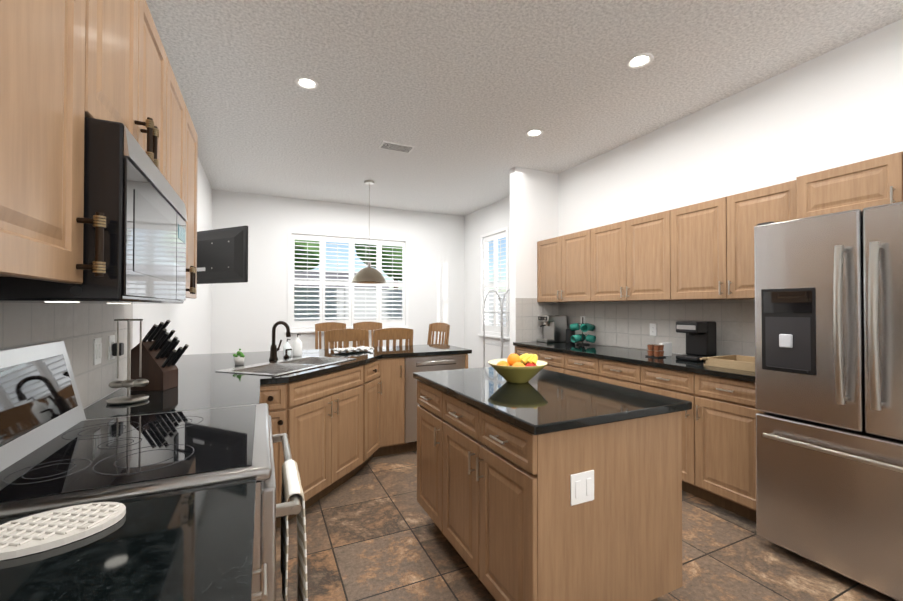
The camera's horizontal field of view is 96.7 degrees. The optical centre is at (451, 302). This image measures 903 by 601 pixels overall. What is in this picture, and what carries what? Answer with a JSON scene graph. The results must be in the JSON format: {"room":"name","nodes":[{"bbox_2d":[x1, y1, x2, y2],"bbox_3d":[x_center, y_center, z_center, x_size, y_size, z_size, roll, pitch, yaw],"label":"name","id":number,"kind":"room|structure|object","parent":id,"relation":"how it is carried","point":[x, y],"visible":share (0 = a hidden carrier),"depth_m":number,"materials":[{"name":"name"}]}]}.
{"room":"kitchen","nodes":[
{"label":"kitchen","id":0,"kind":"room"},
{"bbox_2d":[83,158,211,408],"bbox_3d":[-1.725,-0.147,1.956,0.140,3.000,8.430,0,-1,-25],"label":"wall","id":1,"kind":"structure","parent":0,"point":[190,322],"depth_m":4.22,"materials":[{"name":"white paint"}]},
{"bbox_2d":[0,0,99,283],"bbox_3d":[-0.812,-0.508,0.562,0.322,0.908,0.468,0,-1,-25],"label":"upper cabinet","id":2,"kind":"object","parent":1,"relation":"attached to","point":[67,67],"depth_m":0.69,"materials":[{"name":"brown wood"}]},
{"bbox_2d":[0,302,132,407],"bbox_3d":[-0.938,0.181,0.443,0.006,0.468,3.950,0,-1,-25],"label":"backsplash","id":3,"kind":"structure","parent":1,"relation":"attached to","point":[77,328],"depth_m":1.60,"materials":[{"name":"tile"}]},
{"bbox_2d":[93,337,101,364],"bbox_3d":[-1.544,0.211,1.755,0.010,0.115,0.075,0,-1,-25],"label":"outlet","id":4,"kind":"object","parent":3,"relation":"attached to","point":[97,341],"depth_m":1.75,"materials":[{"name":"white plastic"}]},
{"bbox_2d":[108,335,123,359],"bbox_3d":[-1.604,0.213,1.926,0.045,0.115,0.075,0,-1,-25],"label":"outlet","id":5,"kind":"object","parent":3,"relation":"attached to","point":[112,349],"depth_m":1.91,"materials":[{"name":"white plastic"}]},
{"bbox_2d":[96,0,171,186],"bbox_3d":[-1.074,-0.677,1.123,0.322,0.558,0.756,0,-1,-25],"label":"upper cabinet","id":6,"kind":"object","parent":1,"relation":"attached to","point":[134,70],"depth_m":1.17,"materials":[{"name":"brown wood"}]},
{"bbox_2d":[0,117,186,303],"bbox_3d":[-1.041,-0.195,1.133,0.392,0.392,0.753,0,-1,-25],"label":"over-the-range microwave","id":7,"kind":"object","parent":6,"relation":"attached to","point":[130,193],"visible":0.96,"depth_m":0.88,"materials":[{"name":"black metal"}]},
{"bbox_2d":[96,70,197,298],"bbox_3d":[-1.406,-0.494,1.829,0.322,0.908,0.796,0,-1,-25],"label":"upper cabinet","id":8,"kind":"object","parent":1,"relation":"attached to","point":[184,135],"depth_m":1.88,"materials":[{"name":"brown wood"}]},
{"bbox_2d":[197,226,247,283],"bbox_3d":[-1.961,-0.377,3.284,0.554,0.440,0.628,0,-1,-25],"label":"television","id":9,"kind":"object","parent":1,"relation":"attached to","point":[222,255],"visible":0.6,"depth_m":3.18,"materials":[{"name":"black plastic"}]},
{"bbox_2d":[211,189,463,353],"bbox_3d":[-1.607,-0.096,6.587,4.000,3.000,0.140,0,-1,-25],"label":"wall","id":10,"kind":"structure","parent":0,"point":[249,314],"depth_m":6.19,"materials":[{"name":"white paint"}]},
{"bbox_2d":[285,230,410,333],"bbox_3d":[-1.629,-0.319,6.541,2.000,1.575,0.170,0,-1,-25],"label":"window shutter","id":11,"kind":"object","parent":10,"relation":"attached to","point":[321,281],"visible":0.96,"depth_m":6.48,"materials":[{"name":"white wood"}]},
{"bbox_2d":[146,0,902,215],"bbox_3d":[0.150,-1.677,2.850,4.280,0.080,8.430,0,-1,-25],"label":"ceiling","id":12,"kind":"structure","parent":0,"point":[462,96],"depth_m":2.92,"materials":[{"name":"white paint"}]},
{"bbox_2d":[294,76,318,89],"bbox_3d":[-1.075,-1.629,2.988,0.176,0.012,0.176,0,-1,-25],"label":"recessed light","id":13,"kind":"object","parent":12,"relation":"in","point":[306,83],"visible":1,"depth_m":2.98,"materials":[{"name":"white plastic"}]},
{"bbox_2d":[352,180,385,283],"bbox_3d":[-1.090,-0.938,5.326,0.456,1.343,0.456,0,-1,-25],"label":"pendant light","id":14,"kind":"object","parent":12,"relation":"hanging from","point":[369,274],"visible":1,"depth_m":5.21,"materials":[{"name":"silver metal"}]},
{"bbox_2d":[378,141,414,152],"bbox_3d":[-0.570,-1.616,4.174,0.340,0.013,0.180,0,-1,-25],"label":"ceiling vent","id":15,"kind":"object","parent":12,"relation":"in","point":[393,146],"visible":1,"depth_m":4.17,"materials":[{"name":"white plastic"}]},
{"bbox_2d":[525,129,543,136],"bbox_3d":[0.791,-1.620,3.839,0.176,0.012,0.176,0,-1,-25],"label":"recessed light","id":16,"kind":"object","parent":12,"relation":"in","point":[534,132],"visible":1,"depth_m":3.83,"materials":[{"name":"white plastic"}]},
{"bbox_2d":[625,53,653,68],"bbox_3d":[1.272,-1.632,2.717,0.176,0.012,0.176,0,-1,-25],"label":"recessed light","id":17,"kind":"object","parent":12,"relation":"in","point":[639,60],"visible":1,"depth_m":2.71,"materials":[{"name":"white plastic"}]},
{"bbox_2d":[510,166,557,353],"bbox_3d":[1.021,-0.114,4.936,0.640,3.000,0.120,0,-1,-25],"label":"wall","id":18,"kind":"structure","parent":0,"point":[533,207],"depth_m":4.84,"materials":[{"name":"white paint"}]},
{"bbox_2d":[276,450,896,600],"bbox_3d":[0.150,1.393,2.817,4.280,0.060,8.430,0,-1,-25],"label":"floor","id":19,"kind":"structure","parent":0,"point":[374,532],"depth_m":2.14,"materials":[{"name":"tile"}]},
{"bbox_2d":[0,341,301,600],"bbox_3d":[-0.878,0.738,1.200,0.754,1.215,0.754,0,-1,-25],"label":"range","id":20,"kind":"object","parent":19,"relation":"on","point":[58,450],"visible":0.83,"depth_m":1.07,"materials":[{"name":"black glass"}]},
{"bbox_2d":[280,460,307,600],"bbox_3d":[-0.481,0.763,1.220,0.067,0.484,0.265,0,-1,-25],"label":"towel","id":21,"kind":"object","parent":20,"relation":"hanging from","point":[291,483],"visible":0.98,"depth_m":1.15,"materials":[{"name":"white fabric"}]},
{"bbox_2d":[252,570,255,600],"bbox_3d":[-0.672,0.897,0.619,0.636,0.884,0.451,0,-1,-25],"label":"base cabinet","id":22,"kind":"object","parent":19,"relation":"on","point":[254,571],"depth_m":0.79,"materials":[{"name":"brown wood"}]},
{"bbox_2d":[0,478,255,600],"bbox_3d":[-0.284,0.428,-0.188,0.642,0.035,2.256,0,-1,-25],"label":"countertop","id":23,"kind":"structure","parent":22,"relation":"on","point":[194,544],"depth_m":0.66,"materials":[{"name":"black stone"}]},
{"bbox_2d":[0,502,125,560],"bbox_3d":[-0.776,0.411,0.716,0.303,0.016,0.154,0,-1,-25],"label":"trivet","id":24,"kind":"object","parent":23,"relation":"on","point":[38,532],"visible":1,"depth_m":0.73,"materials":[{"name":"beige ceramic"}]},
{"bbox_2d":[296,394,339,515],"bbox_3d":[-0.905,1.000,2.577,0.293,0.720,0.293,0,-1,-25],"label":"base cabinet","id":25,"kind":"object","parent":19,"relation":"on","point":[339,427],"depth_m":2.64,"materials":[{"name":"brown wood"}]},
{"bbox_2d":[83,352,375,419],"bbox_3d":[-1.072,0.520,2.400,1.410,0.176,1.566,0,-1,-25],"label":"countertop","id":26,"kind":"structure","parent":25,"relation":"on","point":[202,384],"depth_m":2.26,"materials":[{"name":"black stone"}]},
{"bbox_2d":[106,319,148,404],"bbox_3d":[-1.414,0.250,1.760,0.150,0.360,0.150,0,-1,-25],"label":"stand","id":27,"kind":"object","parent":26,"relation":"on","point":[128,383],"visible":1,"depth_m":1.75,"materials":[{"name":"silver metal"}]},
{"bbox_2d":[131,320,188,390],"bbox_3d":[-1.467,0.260,2.035,0.226,0.347,0.110,0,-1,0],"label":"knife block","id":28,"kind":"object","parent":26,"relation":"on","point":[161,355],"visible":1,"depth_m":1.99,"materials":[{"name":"brown wood"}]},
{"bbox_2d":[233,349,244,364],"bbox_3d":[-1.519,0.385,2.873,0.076,0.115,0.076,0,-1,-25],"label":"succulent pot","id":29,"kind":"object","parent":26,"relation":"on","point":[239,360],"visible":1,"depth_m":2.85,"materials":[{"name":"white ceramic"}]},
{"bbox_2d":[269,321,291,360],"bbox_3d":[-1.319,0.292,3.105,0.169,0.306,0.225,0,-1,-25],"label":"bronze faucet","id":30,"kind":"object","parent":26,"relation":"on","point":[274,349],"visible":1,"depth_m":3.07,"materials":[{"name":"brown metal"}]},
{"bbox_2d":[315,322,345,348],"bbox_3d":[-1.687,0.839,5.710,0.440,1.110,0.517,0,-1,-25],"label":"chair","id":31,"kind":"object","parent":19,"relation":"on","point":[324,326],"visible":0.12,"depth_m":5.89,"materials":[{"name":"brown wood"}]},
{"bbox_2d":[324,329,367,348],"bbox_3d":[-1.178,0.825,4.362,0.440,1.110,0.517,0,-1,-25],"label":"chair","id":32,"kind":"object","parent":19,"relation":"on","point":[339,336],"visible":0.23,"depth_m":4.14,"materials":[{"name":"brown wood"}]},
{"bbox_2d":[320,382,375,484],"bbox_3d":[-0.768,1.004,2.955,0.294,0.720,0.293,0,-1,-25],"label":"base cabinet","id":33,"kind":"object","parent":19,"relation":"on","point":[357,400],"depth_m":3.05,"materials":[{"name":"brown wood"}]},
{"bbox_2d":[353,322,382,346],"bbox_3d":[-1.189,0.842,5.943,0.440,1.110,0.517,0,-1,-25],"label":"chair","id":34,"kind":"object","parent":19,"relation":"on","point":[371,326],"visible":0.17,"depth_m":6.16,"materials":[{"name":"brown wood"}]},
{"bbox_2d":[352,374,391,456],"bbox_3d":[-0.662,1.008,3.335,0.209,0.720,0.278,0,-1,-25],"label":"base cabinet","id":35,"kind":"object","parent":19,"relation":"on","point":[383,388],"depth_m":3.52,"materials":[{"name":"brown wood"}]},
{"bbox_2d":[360,357,407,453],"bbox_3d":[-0.658,0.932,3.845,0.228,0.884,0.652,0,-1,-25],"label":"base cabinet","id":36,"kind":"object","parent":19,"relation":"on","point":[394,369],"depth_m":3.57,"materials":[{"name":"brown wood"}]},
{"bbox_2d":[373,328,412,346],"bbox_3d":[-0.716,0.827,4.556,0.440,1.110,0.517,0,-1,-25],"label":"chair","id":37,"kind":"object","parent":19,"relation":"on","point":[393,334],"visible":0.21,"depth_m":4.33,"materials":[{"name":"brown wood"}]},
{"bbox_2d":[408,354,467,451],"bbox_3d":[-0.265,0.934,4.029,0.639,0.884,0.652,0,-1,-25],"label":"dishwasher","id":38,"kind":"object","parent":19,"relation":"on","point":[454,361],"depth_m":3.66,"materials":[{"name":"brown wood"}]},
{"bbox_2d":[179,344,471,359],"bbox_3d":[-1.005,0.532,3.522,2.482,0.176,1.010,0,-1,-25],"label":"countertop","id":39,"kind":"structure","parent":38,"relation":"on","point":[431,349],"depth_m":3.68,"materials":[{"name":"black stone"}]},
{"bbox_2d":[283,334,301,356],"bbox_3d":[-1.316,0.353,3.333,0.150,0.189,0.093,0,-1,-25],"label":"soap bottles","id":40,"kind":"object","parent":39,"relation":"on","point":[297,347],"visible":0.92,"depth_m":3.32,"materials":[{"name":"white plastic"}]},
{"bbox_2d":[332,346,373,351],"bbox_3d":[-0.912,0.429,3.727,0.185,0.033,0.342,-1,-1,45],"label":"dish towel","id":41,"kind":"object","parent":39,"relation":"on","point":[361,348],"visible":1,"depth_m":3.67,"materials":[{"name":"white fabric"}]},
{"bbox_2d":[427,323,449,344],"bbox_3d":[-0.339,0.838,5.605,0.517,1.110,0.440,1,-1,-39],"label":"end chair","id":42,"kind":"object","parent":19,"relation":"on","point":[440,327],"visible":0.15,"depth_m":5.76,"materials":[{"name":"brown wood"}]},
{"bbox_2d":[483,289,509,366],"bbox_3d":[0.720,0.599,5.736,0.322,1.591,0.522,0,-1,-25],"label":"rack","id":43,"kind":"object","parent":19,"relation":"on","point":[501,313],"visible":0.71,"depth_m":5.89,"materials":[{"name":"silver metal"}]},
{"bbox_2d":[515,346,562,372],"bbox_3d":[1.221,0.939,4.468,0.657,0.884,0.871,0,-1,-25],"label":"base cabinet","id":44,"kind":"object","parent":19,"relation":"on","point":[554,360],"depth_m":4.17,"materials":[{"name":"brown wood"}]},
{"bbox_2d":[417,380,681,600],"bbox_3d":[0.383,0.913,2.125,0.828,0.884,1.210,0,-1,-25],"label":"base cabinet","id":45,"kind":"object","parent":19,"relation":"on","point":[588,513],"visible":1,"depth_m":1.63,"materials":[{"name":"brown wood"}]},
{"bbox_2d":[413,367,691,434],"bbox_3d":[0.403,0.453,2.145,0.840,0.035,1.260,0,-1,-25],"label":"countertop","id":46,"kind":"structure","parent":45,"relation":"on","point":[543,401],"depth_m":1.81,"materials":[{"name":"black stone"}]},
{"bbox_2d":[488,353,547,382],"bbox_3d":[0.365,0.359,2.227,0.330,0.153,0.330,0,-1,-25],"label":"fruit bowl","id":47,"kind":"object","parent":46,"relation":"on","point":[516,368],"visible":1,"depth_m":2.16,"materials":[{"name":"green ceramic"}]},
{"bbox_2d":[563,353,638,389],"bbox_3d":[1.590,0.930,3.679,0.657,0.884,0.870,0,-1,-25],"label":"base cabinet","id":48,"kind":"object","parent":19,"relation":"on","point":[618,373],"depth_m":3.51,"materials":[{"name":"brown wood"}]},
{"bbox_2d":[635,364,762,521],"bbox_3d":[1.959,0.922,2.891,0.657,0.884,0.871,0,-1,-25],"label":"base cabinet","id":49,"kind":"object","parent":19,"relation":"on","point":[718,423],"depth_m":2.63,"materials":[{"name":"brown wood"}]},
{"bbox_2d":[513,341,754,381],"bbox_3d":[1.582,0.469,3.667,0.677,0.035,2.627,0,-1,-25],"label":"countertop","id":50,"kind":"structure","parent":49,"relation":"on","point":[631,355],"depth_m":3.31,"materials":[{"name":"black stone"}]},
{"bbox_2d":[537,315,566,342],"bbox_3d":[1.167,0.308,4.768,0.353,0.310,0.200,0,-1,-25],"label":"espresso machine","id":51,"kind":"object","parent":50,"relation":"on","point":[554,327],"visible":0.98,"depth_m":4.71,"materials":[{"name":"silver metal"}]},
{"bbox_2d":[566,328,574,342],"bbox_3d":[1.366,0.371,4.617,0.104,0.180,0.104,0,-1,-25],"label":"canister","id":52,"kind":"object","parent":50,"relation":"on","point":[569,333],"visible":0.56,"depth_m":4.58,"materials":[{"name":"black plastic"}]},
{"bbox_2d":[570,317,595,344],"bbox_3d":[1.441,0.309,4.410,0.273,0.300,0.271,0,-1,-25],"label":"mug rack","id":53,"kind":"object","parent":50,"relation":"on","point":[583,327],"visible":1,"depth_m":4.39,"materials":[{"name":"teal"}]},
{"bbox_2d":[645,342,671,357],"bbox_3d":[1.754,0.393,3.352,0.250,0.110,0.120,0,-1,-25],"label":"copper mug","id":54,"kind":"object","parent":50,"relation":"on","point":[662,350],"visible":1,"depth_m":3.32,"materials":[{"name":"brown"}]},
{"bbox_2d":[676,321,716,361],"bbox_3d":[1.918,0.295,3.154,0.241,0.300,0.180,0,-1,-25],"label":"coffee maker","id":55,"kind":"object","parent":50,"relation":"on","point":[701,342],"visible":0.94,"depth_m":3.10,"materials":[{"name":"black plastic"}]},
{"bbox_2d":[700,355,754,371],"bbox_3d":[2.002,0.412,2.750,0.430,0.058,0.360,0,-1,-25],"label":"wooden tray","id":56,"kind":"object","parent":50,"relation":"on","point":[741,362],"visible":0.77,"depth_m":2.77,"materials":[{"name":"beige wood"}]},
{"bbox_2d":[754,202,902,600],"bbox_3d":[2.219,0.454,2.001,0.893,1.800,0.900,0,-1,-25],"label":"fridge","id":57,"kind":"object","parent":19,"relation":"on","point":[828,288],"visible":1,"depth_m":1.94,"materials":[{"name":"grey metal"}]},
{"bbox_2d":[464,18,902,367],"bbox_3d":[2.025,-0.128,3.711,0.140,3.000,8.430,0,-1,-25],"label":"wall","id":58,"kind":"structure","parent":0,"point":[839,106],"depth_m":3.11,"materials":[{"name":"white paint"}]},
{"bbox_2d":[478,226,509,339],"bbox_3d":[0.711,-0.295,6.438,0.170,1.705,0.920,0,-1,-25],"label":"blinds","id":59,"kind":"object","parent":58,"relation":"attached to","point":[491,331],"visible":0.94,"depth_m":6.44,"materials":[{"name":"white plastic"}]},
{"bbox_2d":[537,229,588,301],"bbox_3d":[1.373,-0.379,4.547,0.327,0.740,0.881,0,-1,-25],"label":"upper cabinet","id":60,"kind":"object","parent":58,"relation":"attached to","point":[562,261],"depth_m":4.43,"materials":[{"name":"brown wood"}]},
{"bbox_2d":[589,211,680,301],"bbox_3d":[1.746,-0.387,3.750,0.327,0.740,0.880,0,-1,-25],"label":"upper cabinet","id":61,"kind":"object","parent":58,"relation":"attached to","point":[629,259],"depth_m":3.64,"materials":[{"name":"brown wood"}]},
{"bbox_2d":[516,298,754,356],"bbox_3d":[1.606,0.191,3.682,0.640,0.518,2.640,0,-1,-25],"label":"backsplash","id":62,"kind":"structure","parent":58,"relation":"attached to","point":[625,324],"depth_m":3.86,"materials":[{"name":"tile"}]},
{"bbox_2d":[580,316,584,324],"bbox_3d":[1.509,0.212,4.619,0.009,0.115,0.075,0,-1,-25],"label":"outlet","id":63,"kind":"object","parent":62,"relation":"attached to","point":[580,316],"depth_m":4.63,"materials":[{"name":"white plastic"}]},
{"bbox_2d":[650,323,656,335],"bbox_3d":[1.899,0.253,3.786,0.009,0.115,0.075,0,-1,-25],"label":"outlet","id":64,"kind":"object","parent":62,"relation":"attached to","point":[653,329],"depth_m":3.78,"materials":[{"name":"white plastic"}]},
{"bbox_2d":[665,181,792,300],"bbox_3d":[2.120,-0.396,2.952,0.327,0.740,0.881,0,-1,-25],"label":"upper cabinet","id":65,"kind":"object","parent":58,"relation":"attached to","point":[702,251],"depth_m":2.92,"materials":[{"name":"brown wood"}]},
{"bbox_2d":[793,152,902,219],"bbox_3d":[2.473,-0.632,2.129,0.387,0.285,0.905,0,-1,-25],"label":"upper cabinet","id":66,"kind":"object","parent":58,"relation":"attached to","point":[877,181],"depth_m":2.23,"materials":[{"name":"brown wood"}]},
{"label":"outside","id":67,"kind":"structure","parent":0,"visible":0},
{"bbox_3d":[-1.936,1.612,15.668,70.000,0.020,50.000,0,-1,-25],"label":"ground","id":68,"kind":"structure","parent":67,"visible":0},
{"bbox_2d":[295,240,322,271],"bbox_3d":[-3.709,-0.343,8.536,1.982,3.735,2.039,0,-1,-25],"label":"tree","id":69,"kind":"object","parent":68,"relation":"on","point":[305,256],"visible":0.06,"depth_m":8.31,"materials":[{"name":"green plant"}]},
{"bbox_2d":[294,271,388,289],"bbox_3d":[-1.005,-0.545,20.544,29.400,4.400,39.200,0,-1,-25],"label":"house","id":70,"kind":"structure","parent":68,"relation":"on","point":[326,273],"depth_m":30.67,"materials":[{"name":"grey"}]},
{"bbox_2d":[354,244,401,289],"bbox_3d":[-1.936,-1.047,15.025,3.152,5.285,3.416,0,-1,-25],"label":"tree","id":71,"kind":"object","parent":68,"relation":"on","point":[383,256],"visible":0.17,"depth_m":13.78,"materials":[{"name":"green plant"}]},
{"bbox_2d":[294,286,505,326],"bbox_3d":[-3.304,0.453,1.006,23.080,1.980,16.580,0,-1,-25],"label":"fence","id":72,"kind":"object","parent":68,"relation":"on","point":[342,302],"visible":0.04,"depth_m":10.32,"materials":[{"name":"grey"}]}
]}

